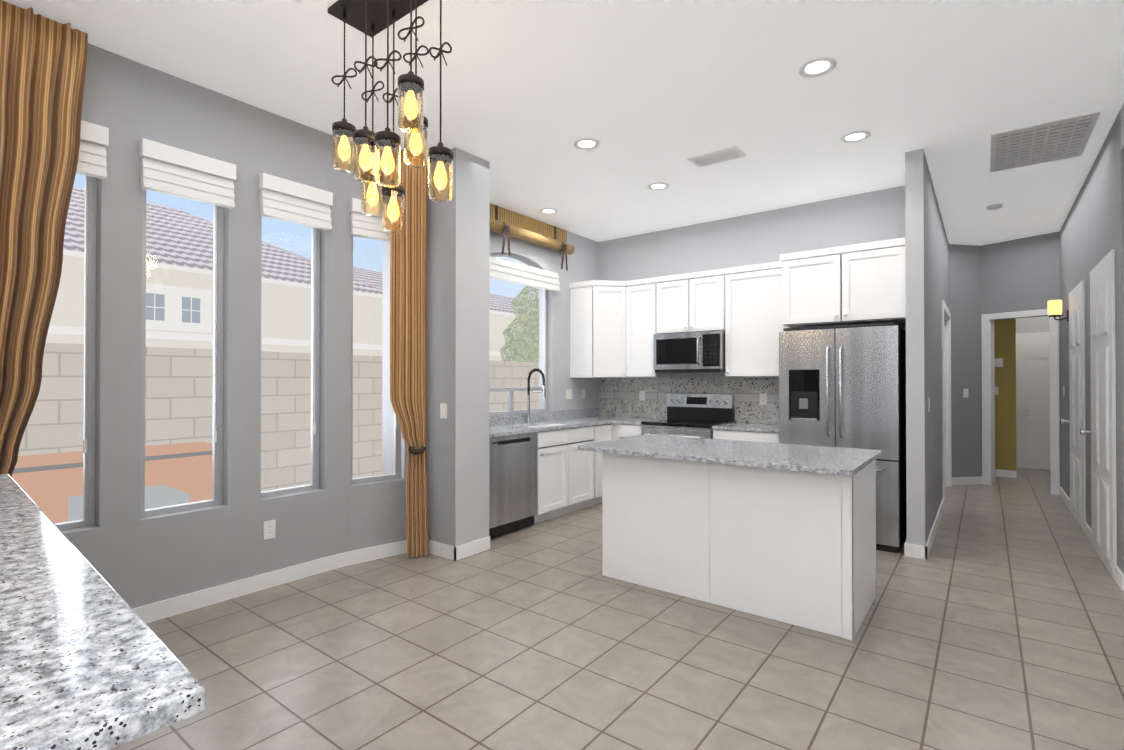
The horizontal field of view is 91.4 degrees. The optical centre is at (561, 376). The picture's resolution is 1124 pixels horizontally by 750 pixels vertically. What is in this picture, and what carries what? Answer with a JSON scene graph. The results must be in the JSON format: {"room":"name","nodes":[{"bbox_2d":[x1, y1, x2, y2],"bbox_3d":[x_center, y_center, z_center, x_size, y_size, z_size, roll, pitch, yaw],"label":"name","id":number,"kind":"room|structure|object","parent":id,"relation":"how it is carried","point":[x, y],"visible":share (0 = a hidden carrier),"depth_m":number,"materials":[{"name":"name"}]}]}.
{"room":"kitchen","nodes":[
{"label":"kitchen","id":0,"kind":"room"},
{"bbox_2d":[3,0,1123,245],"bbox_3d":[2.173,-1.784,3.549,7.700,0.050,16.500,0,0,38],"label":"ceiling","id":1,"kind":"structure","parent":0,"point":[645,92],"depth_m":3.33,"materials":[{"name":"white paint"}]},
{"bbox_2d":[328,0,452,232],"bbox_3d":[-0.726,-1.232,2.456,0.841,1.068,0.282,0,0,38],"label":"chandelier","id":2,"kind":"object","parent":1,"relation":"hanging from","point":[371,18],"visible":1,"depth_m":2.49,"materials":[{"name":"brown metal"}]},
{"bbox_2d":[539,208,557,213],"bbox_3d":[-0.140,-1.738,5.774,0.196,0.010,0.196,0,0,38],"label":"recessed light","id":3,"kind":"object","parent":1,"relation":"in","point":[548,211],"visible":0.96,"depth_m":5.77,"materials":[{"name":"white"}]},
{"bbox_2d":[574,138,599,149],"bbox_3d":[0.186,-1.750,4.133,0.196,0.010,0.196,0,0,38],"label":"recessed light","id":4,"kind":"object","parent":1,"relation":"in","point":[586,144],"visible":1,"depth_m":4.12,"materials":[{"name":"white plastic"}]},
{"bbox_2d":[647,182,668,189],"bbox_3d":[0.883,-1.743,5.036,0.196,0.010,0.196,0,0,38],"label":"recessed light","id":5,"kind":"object","parent":1,"relation":"in","point":[658,186],"visible":0.98,"depth_m":5.03,"materials":[{"name":"white"}]},
{"bbox_2d":[687,146,745,167],"bbox_3d":[1.232,-1.747,4.375,0.400,0.011,0.220,0,0,38],"label":"ceiling vent","id":6,"kind":"object","parent":1,"relation":"in","point":[719,156],"visible":1,"depth_m":4.36,"materials":[{"name":"white metal"}]},
{"bbox_2d":[798,57,835,76],"bbox_3d":[1.451,-1.756,3.120,0.196,0.010,0.196,0,0,38],"label":"recessed light","id":7,"kind":"object","parent":1,"relation":"in","point":[818,66],"visible":1,"depth_m":3.11,"materials":[{"name":"white"}]},
{"bbox_2d":[840,131,870,142],"bbox_3d":[2.145,-1.750,4.012,0.196,0.010,0.196,0,0,38],"label":"recessed light","id":8,"kind":"object","parent":1,"relation":"in","point":[855,136],"visible":1,"depth_m":4.00,"materials":[{"name":"white"}]},
{"bbox_2d":[986,204,1002,209],"bbox_3d":[4.410,-1.728,5.599,0.136,0.034,0.136,0,0,38],"label":"smoke detector","id":9,"kind":"object","parent":1,"relation":"attached to","point":[994,207],"visible":1,"depth_m":5.56,"materials":[{"name":"white plastic"}]},
{"bbox_2d":[990,110,1100,172],"bbox_3d":[3.603,-1.749,4.151,0.570,0.011,0.900,0,0,38],"label":"ceiling vent","id":10,"kind":"object","parent":1,"relation":"in","point":[1056,140],"visible":0.96,"depth_m":4.09,"materials":[{"name":"white metal"}]},
{"bbox_2d":[61,43,1123,608],"bbox_3d":[1.841,-0.188,2.986,7.550,3.150,15.620,0,0,38],"label":"wall","id":11,"kind":"structure","parent":0,"point":[131,555],"depth_m":4.20,"materials":[{"name":"grey paint"}]},
{"bbox_2d":[0,0,87,475],"bbox_3d":[-2.560,-0.188,2.584,0.154,3.115,0.492,0,0,38],"label":"curtain","id":12,"kind":"object","parent":11,"relation":"hanging from","point":[43,60],"visible":0.83,"depth_m":2.62,"materials":[{"name":"brown fabric"}]},
{"bbox_2d":[14,120,108,530],"bbox_3d":[-2.636,-0.260,2.783,0.197,2.130,0.480,0,0,38],"label":"window","id":13,"kind":"structure","parent":11,"relation":"in","point":[92,162],"depth_m":2.96,"materials":[{"name":"grey"}]},
{"bbox_2d":[0,474,204,749],"bbox_3d":[-1.209,0.315,0.957,1.870,0.024,0.480,0,-1,41],"label":"countertop","id":14,"kind":"structure","parent":11,"relation":"on","point":[89,660],"depth_m":0.59,"materials":[{"name":"white stone"}]},
{"bbox_2d":[139,138,235,517],"bbox_3d":[-2.255,-0.256,3.285,0.197,2.130,0.480,0,0,38],"label":"window","id":15,"kind":"structure","parent":11,"relation":"in","point":[174,171],"depth_m":3.30,"materials":[{"name":"grey"}]},
{"bbox_2d":[263,520,275,539],"bbox_3d":[-1.933,1.011,3.628,0.007,0.118,0.075,0,0,38],"label":"outlet","id":16,"kind":"object","parent":11,"relation":"attached to","point":[269,527],"visible":1,"depth_m":3.62,"materials":[{"name":"white plastic"}]},
{"bbox_2d":[259,173,332,497],"bbox_3d":[-1.864,-0.253,3.792,0.197,2.130,0.480,0,0,38],"label":"window","id":17,"kind":"structure","parent":11,"relation":"in","point":[282,199],"depth_m":3.85,"materials":[{"name":"grey"}]},
{"bbox_2d":[350,198,400,483],"bbox_3d":[-1.430,-0.250,4.256,0.460,2.130,0.197,0,-1,-40],"label":"window","id":18,"kind":"structure","parent":11,"relation":"in","point":[365,226],"depth_m":4.18,"materials":[{"name":"grey"}]},
{"bbox_2d":[390,148,428,557],"bbox_3d":[-1.161,-0.177,4.204,0.181,3.115,0.269,0,0,38],"label":"curtain","id":19,"kind":"object","parent":11,"relation":"hanging from","point":[408,322],"visible":0.9,"depth_m":4.22,"materials":[{"name":"brown fabric"}]},
{"bbox_2d":[440,403,446,418],"bbox_3d":[-0.918,0.265,4.259,0.075,0.118,0.007,0,0,38],"label":"light switch","id":20,"kind":"object","parent":11,"relation":"attached to","point":[443,410],"visible":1,"depth_m":4.25,"materials":[{"name":"white plastic"}]},
{"bbox_2d":[489,253,559,415],"bbox_3d":[-0.491,-0.451,5.847,0.204,1.715,1.280,0,0,38],"label":"window","id":21,"kind":"structure","parent":11,"relation":"in","point":[526,272],"depth_m":5.95,"materials":[{"name":"grey"}]},
{"bbox_2d":[490,203,574,270],"bbox_3d":[-0.407,-1.479,5.802,0.154,0.520,1.680,0,0,38],"label":"valance","id":22,"kind":"object","parent":11,"relation":"attached to","point":[507,223],"visible":0.81,"depth_m":5.89,"materials":[{"name":"brown"}]},
{"bbox_2d":[489,408,600,423],"bbox_3d":[-0.343,0.443,5.979,0.021,0.100,2.695,0,0,38],"label":"backsplash","id":23,"kind":"structure","parent":11,"relation":"attached to","point":[568,414],"depth_m":6.18,"materials":[{"name":"grey stone"}]},
{"bbox_2d":[566,389,571,398],"bbox_3d":[0.089,0.211,6.557,0.007,0.118,0.115,0,0,38],"label":"light switch","id":24,"kind":"object","parent":11,"relation":"attached to","point":[568,393],"visible":1,"depth_m":6.55,"materials":[{"name":"white plastic"}]},
{"bbox_2d":[582,389,584,398],"bbox_3d":[0.266,0.212,6.787,0.007,0.118,0.075,0,0,38],"label":"light switch","id":25,"kind":"object","parent":11,"relation":"attached to","point":[583,393],"visible":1,"depth_m":6.78,"materials":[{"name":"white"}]},
{"bbox_2d":[569,280,628,376],"bbox_3d":[0.547,-0.539,6.611,0.674,1.100,0.616,0,0,38],"label":"upper cabinet","id":26,"kind":"object","parent":11,"relation":"attached to","point":[599,310],"depth_m":6.41,"materials":[{"name":"white wood"}]},
{"bbox_2d":[133,300,1123,623],"bbox_3d":[1.947,0.281,4.770,4.765,2.235,10.020,0,0,38],"label":"baseboard","id":27,"kind":"structure","parent":11,"relation":"attached to","point":[183,604],"depth_m":5.92,"materials":[{"name":"white wood"}]},
{"bbox_2d":[639,391,644,400],"bbox_3d":[0.972,0.232,6.645,0.075,0.118,0.007,0,0,38],"label":"outlet","id":28,"kind":"object","parent":11,"relation":"attached to","point":[641,395],"visible":1,"depth_m":6.64,"materials":[{"name":"white plastic"}]},
{"bbox_2d":[629,277,669,376],"bbox_3d":[0.997,-0.540,6.411,0.505,1.100,0.382,0,0,38],"label":"upper cabinet","id":29,"kind":"object","parent":11,"relation":"attached to","point":[644,296],"depth_m":6.28,"materials":[{"name":"white wood"}]},
{"bbox_2d":[661,269,724,333],"bbox_3d":[1.475,-0.785,6.070,0.789,0.615,0.341,0,0,38],"label":"upper cabinet","id":30,"kind":"object","parent":11,"relation":"attached to","point":[690,302],"depth_m":5.90,"materials":[{"name":"white wood"}]},
{"bbox_2d":[654,330,724,372],"bbox_3d":[1.435,-0.259,6.014,0.780,0.428,0.460,0,0,38],"label":"microwave","id":31,"kind":"object","parent":30,"relation":"attached to","point":[695,352],"visible":0.98,"depth_m":5.85,"materials":[{"name":"silver metal"}]},
{"bbox_2d":[725,261,782,376],"bbox_3d":[2.026,-0.545,5.644,0.719,1.100,0.341,0,0,38],"label":"upper cabinet","id":32,"kind":"object","parent":11,"relation":"attached to","point":[752,311],"depth_m":5.52,"materials":[{"name":"white wood"}]},
{"bbox_2d":[759,393,766,404],"bbox_3d":[2.112,0.236,5.765,0.075,0.118,0.007,0,0,38],"label":"outlet","id":33,"kind":"object","parent":11,"relation":"attached to","point":[762,398],"visible":1,"depth_m":5.76,"materials":[{"name":"white plastic"}]},
{"bbox_2d":[781,241,905,328],"bbox_3d":[2.611,-0.785,5.004,0.988,0.630,0.641,0,0,38],"label":"upper cabinet","id":34,"kind":"object","parent":11,"relation":"attached to","point":[854,284],"depth_m":4.74,"materials":[{"name":"white wood"}]},
{"bbox_2d":[928,397,929,411],"bbox_3d":[3.007,0.227,4.495,0.007,0.118,0.075,0,0,38],"label":"light switch","id":35,"kind":"object","parent":11,"relation":"attached to","point":[928,404],"visible":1,"depth_m":4.47,"materials":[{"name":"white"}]},
{"bbox_2d":[963,389,968,397],"bbox_3d":[5.300,0.215,7.200,0.075,0.118,0.007,0,0,-11],"label":"light switch","id":36,"kind":"object","parent":11,"relation":"attached to","point":[965,393],"visible":1,"depth_m":7.20,"materials":[{"name":"white plastic"}]},
{"bbox_2d":[995,358,1002,366],"bbox_3d":[6.207,-0.201,7.804,0.100,0.120,0.015,0,0,38],"label":"light switch","id":37,"kind":"object","parent":11,"relation":"attached to","point":[998,362],"visible":0.82,"depth_m":7.80,"materials":[{"name":"white plastic"}]},
{"bbox_2d":[1016,332,1049,467],"bbox_3d":[7.478,0.370,8.334,0.930,2.105,0.018,0,0,38],"label":"door frame","id":38,"kind":"structure","parent":11,"relation":"attached to","point":[1042,334],"depth_m":8.58,"materials":[{"name":"white wood"}]},
{"bbox_2d":[1021,337,1050,469],"bbox_3d":[7.453,0.405,8.301,0.780,2.025,0.098,0,0,38],"label":"door","id":39,"kind":"structure","parent":11,"relation":"in","point":[1035,402],"depth_m":8.45,"materials":[{"name":"white wood"}]},
{"bbox_2d":[1047,300,1068,321],"bbox_3d":[5.367,-0.711,5.940,0.169,0.235,0.120,0,0,38],"label":"sconce","id":40,"kind":"object","parent":11,"relation":"attached to","point":[1054,308],"visible":1,"depth_m":5.91,"materials":[{"name":"yellow glass"}]},
{"bbox_2d":[1061,293,1081,528],"bbox_3d":[4.942,0.320,5.326,0.098,2.155,0.800,0,0,38],"label":"hall door","id":41,"kind":"structure","parent":11,"relation":"in","point":[1075,421],"depth_m":5.23,"materials":[{"name":"white wood"}]},
{"bbox_2d":[1069,280,1085,532],"bbox_3d":[4.974,0.270,5.302,0.018,2.265,1.000,0,0,38],"label":"door frame","id":42,"kind":"structure","parent":11,"relation":"attached to","point":[1080,288],"depth_m":4.92,"materials":[{"name":"white wood"}]},
{"bbox_2d":[1080,268,1110,573],"bbox_3d":[4.057,0.312,4.178,0.098,2.155,0.800,0,0,38],"label":"hall door","id":43,"kind":"structure","parent":11,"relation":"in","point":[1100,431],"depth_m":4.08,"materials":[{"name":"white wood"}]},
{"bbox_2d":[1084,249,1116,579],"bbox_3d":[4.088,0.262,4.154,0.018,2.265,1.000,0,0,38],"label":"door frame","id":44,"kind":"structure","parent":11,"relation":"attached to","point":[1107,261],"depth_m":3.78,"materials":[{"name":"white wood"}]},
{"bbox_2d":[109,468,1123,749],"bbox_3d":[2.232,1.415,3.482,7.550,0.050,16.500,0,0,38],"label":"floor","id":45,"kind":"structure","parent":0,"point":[995,620],"depth_m":2.73,"materials":[{"name":"tile"}]},
{"bbox_2d":[489,432,536,537],"bbox_3d":[-0.653,0.961,5.059,0.591,0.880,0.620,0,0,38],"label":"dishwasher","id":46,"kind":"object","parent":45,"relation":"on","point":[512,482],"visible":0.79,"depth_m":4.86,"materials":[{"name":"silver metal"}]},
{"bbox_2d":[489,424,572,523],"bbox_3d":[-0.308,0.962,5.531,0.622,0.884,0.537,0,0,38],"label":"base cabinet","id":47,"kind":"object","parent":45,"relation":"on","point":[569,476],"depth_m":5.35,"materials":[{"name":"white wood"}]},
{"bbox_2d":[489,416,636,435],"bbox_3d":[-0.102,0.521,5.793,0.632,0.059,2.695,0,0,38],"label":"countertop","id":48,"kind":"structure","parent":47,"relation":"on","point":[494,429],"depth_m":5.83,"materials":[{"name":"grey stone"}]},
{"bbox_2d":[521,368,545,423],"bbox_3d":[-0.298,0.200,5.771,0.256,0.582,0.128,0,0,38],"label":"faucet","id":49,"kind":"object","parent":48,"relation":"on","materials":[{"name":"black metal"}]},
{"bbox_2d":[573,424,600,510],"bbox_3d":[-0.035,0.964,5.885,0.622,0.884,0.608,0,0,38],"label":"base cabinet","id":50,"kind":"object","parent":45,"relation":"on","point":[586,464],"depth_m":5.78,"materials":[{"name":"white wood"}]},
{"bbox_2d":[601,424,608,501],"bbox_3d":[0.193,0.966,6.180,0.622,0.884,0.413,0,0,38],"label":"base cabinet","id":51,"kind":"object","parent":45,"relation":"on","point":[604,427],"depth_m":6.04,"materials":[{"name":"white wood"}]},
{"bbox_2d":[609,424,642,439],"bbox_3d":[0.891,0.967,6.279,0.412,0.884,0.707,0,0,38],"label":"base cabinet","id":52,"kind":"object","parent":45,"relation":"on","point":[616,431],"depth_m":6.07,"materials":[{"name":"white wood"}]},
{"bbox_2d":[613,416,656,423],"bbox_3d":[0.918,0.509,6.290,0.377,0.029,0.662,0,0,38],"label":"countertop","id":53,"kind":"structure","parent":52,"relation":"on","point":[639,418],"depth_m":6.19,"materials":[{"name":"grey stone"}]},
{"bbox_2d":[641,393,734,438],"bbox_3d":[1.339,0.799,5.884,0.772,1.215,0.742,0,0,38],"label":"range","id":54,"kind":"object","parent":45,"relation":"on","point":[695,415],"visible":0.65,"depth_m":5.95,"materials":[{"name":"silver metal"}]},
{"bbox_2d":[598,451,875,640],"bbox_3d":[1.167,0.950,3.703,1.576,0.884,0.861,0,0,38],"label":"kitchen island","id":55,"kind":"object","parent":45,"relation":"on","point":[782,532],"depth_m":3.25,"materials":[{"name":"painted wood"},{"name":"granite"}]},
{"bbox_2d":[578,435,880,478],"bbox_3d":[1.085,0.492,3.678,1.720,0.029,1.020,0,0,38],"label":"island countertop","id":56,"kind":"structure","parent":55,"relation":"on","point":[735,453],"depth_m":3.45,"materials":[{"name":"grey stone"}]},
{"bbox_2d":[712,428,778,442],"bbox_3d":[1.957,0.961,5.492,0.677,0.884,0.652,0,0,38],"label":"base cabinet","id":57,"kind":"object","parent":45,"relation":"on","point":[740,434],"depth_m":5.24,"materials":[{"name":"white wood"}]},
{"bbox_2d":[713,420,778,431],"bbox_3d":[1.956,0.504,5.489,0.682,0.029,0.662,0,0,38],"label":"countertop","id":58,"kind":"structure","parent":57,"relation":"on","point":[737,423],"depth_m":5.39,"materials":[{"name":"grey stone"}]},
{"bbox_2d":[779,322,906,552],"bbox_3d":[2.513,0.485,4.887,0.910,1.830,0.871,0,0,38],"label":"fridge","id":59,"kind":"object","parent":45,"relation":"on","point":[843,386],"visible":0.79,"depth_m":4.52,"materials":[{"name":"grey metal"}]},
{"label":"outside","id":60,"kind":"structure","parent":0,"visible":0},
{"bbox_3d":[-5.754,1.675,21.952,27.640,0.080,56.000,0,0,38],"label":"ground","id":61,"kind":"structure","parent":60,"visible":0},
{"bbox_2d":[11,451,82,523],"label":"planter","id":62,"kind":"object","parent":61,"relation":"on","point":[25,475],"depth_m":3.90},
{"bbox_2d":[145,442,211,509],"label":"planter","id":63,"kind":"object","parent":61,"relation":"on","point":[173,468],"depth_m":4.52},
{"bbox_2d":[18,343,538,491],"bbox_3d":[-1.383,0.644,8.485,0.220,1.800,32.000,0,0,38],"label":"fence","id":64,"kind":"object","parent":61,"relation":"on","point":[186,358],"depth_m":5.93,"materials":[{"name":"beige brick"}]},
{"bbox_2d":[46,187,537,360],"bbox_3d":[-11.729,-2.944,26.591,8.550,9.220,52.000,0,0,38],"label":"house","id":65,"kind":"structure","parent":61,"relation":"on","point":[159,270],"depth_m":20.67,"materials":[{"name":"beige paint"}]},
{"bbox_2d":[500,286,538,361],"bbox_3d":[-0.523,-0.265,12.406,1.612,3.670,2.176,0,0,38],"label":"tree","id":66,"kind":"object","parent":61,"relation":"on","point":[524,337],"depth_m":11.81,"materials":[{"name":"green plant"}]}
]}

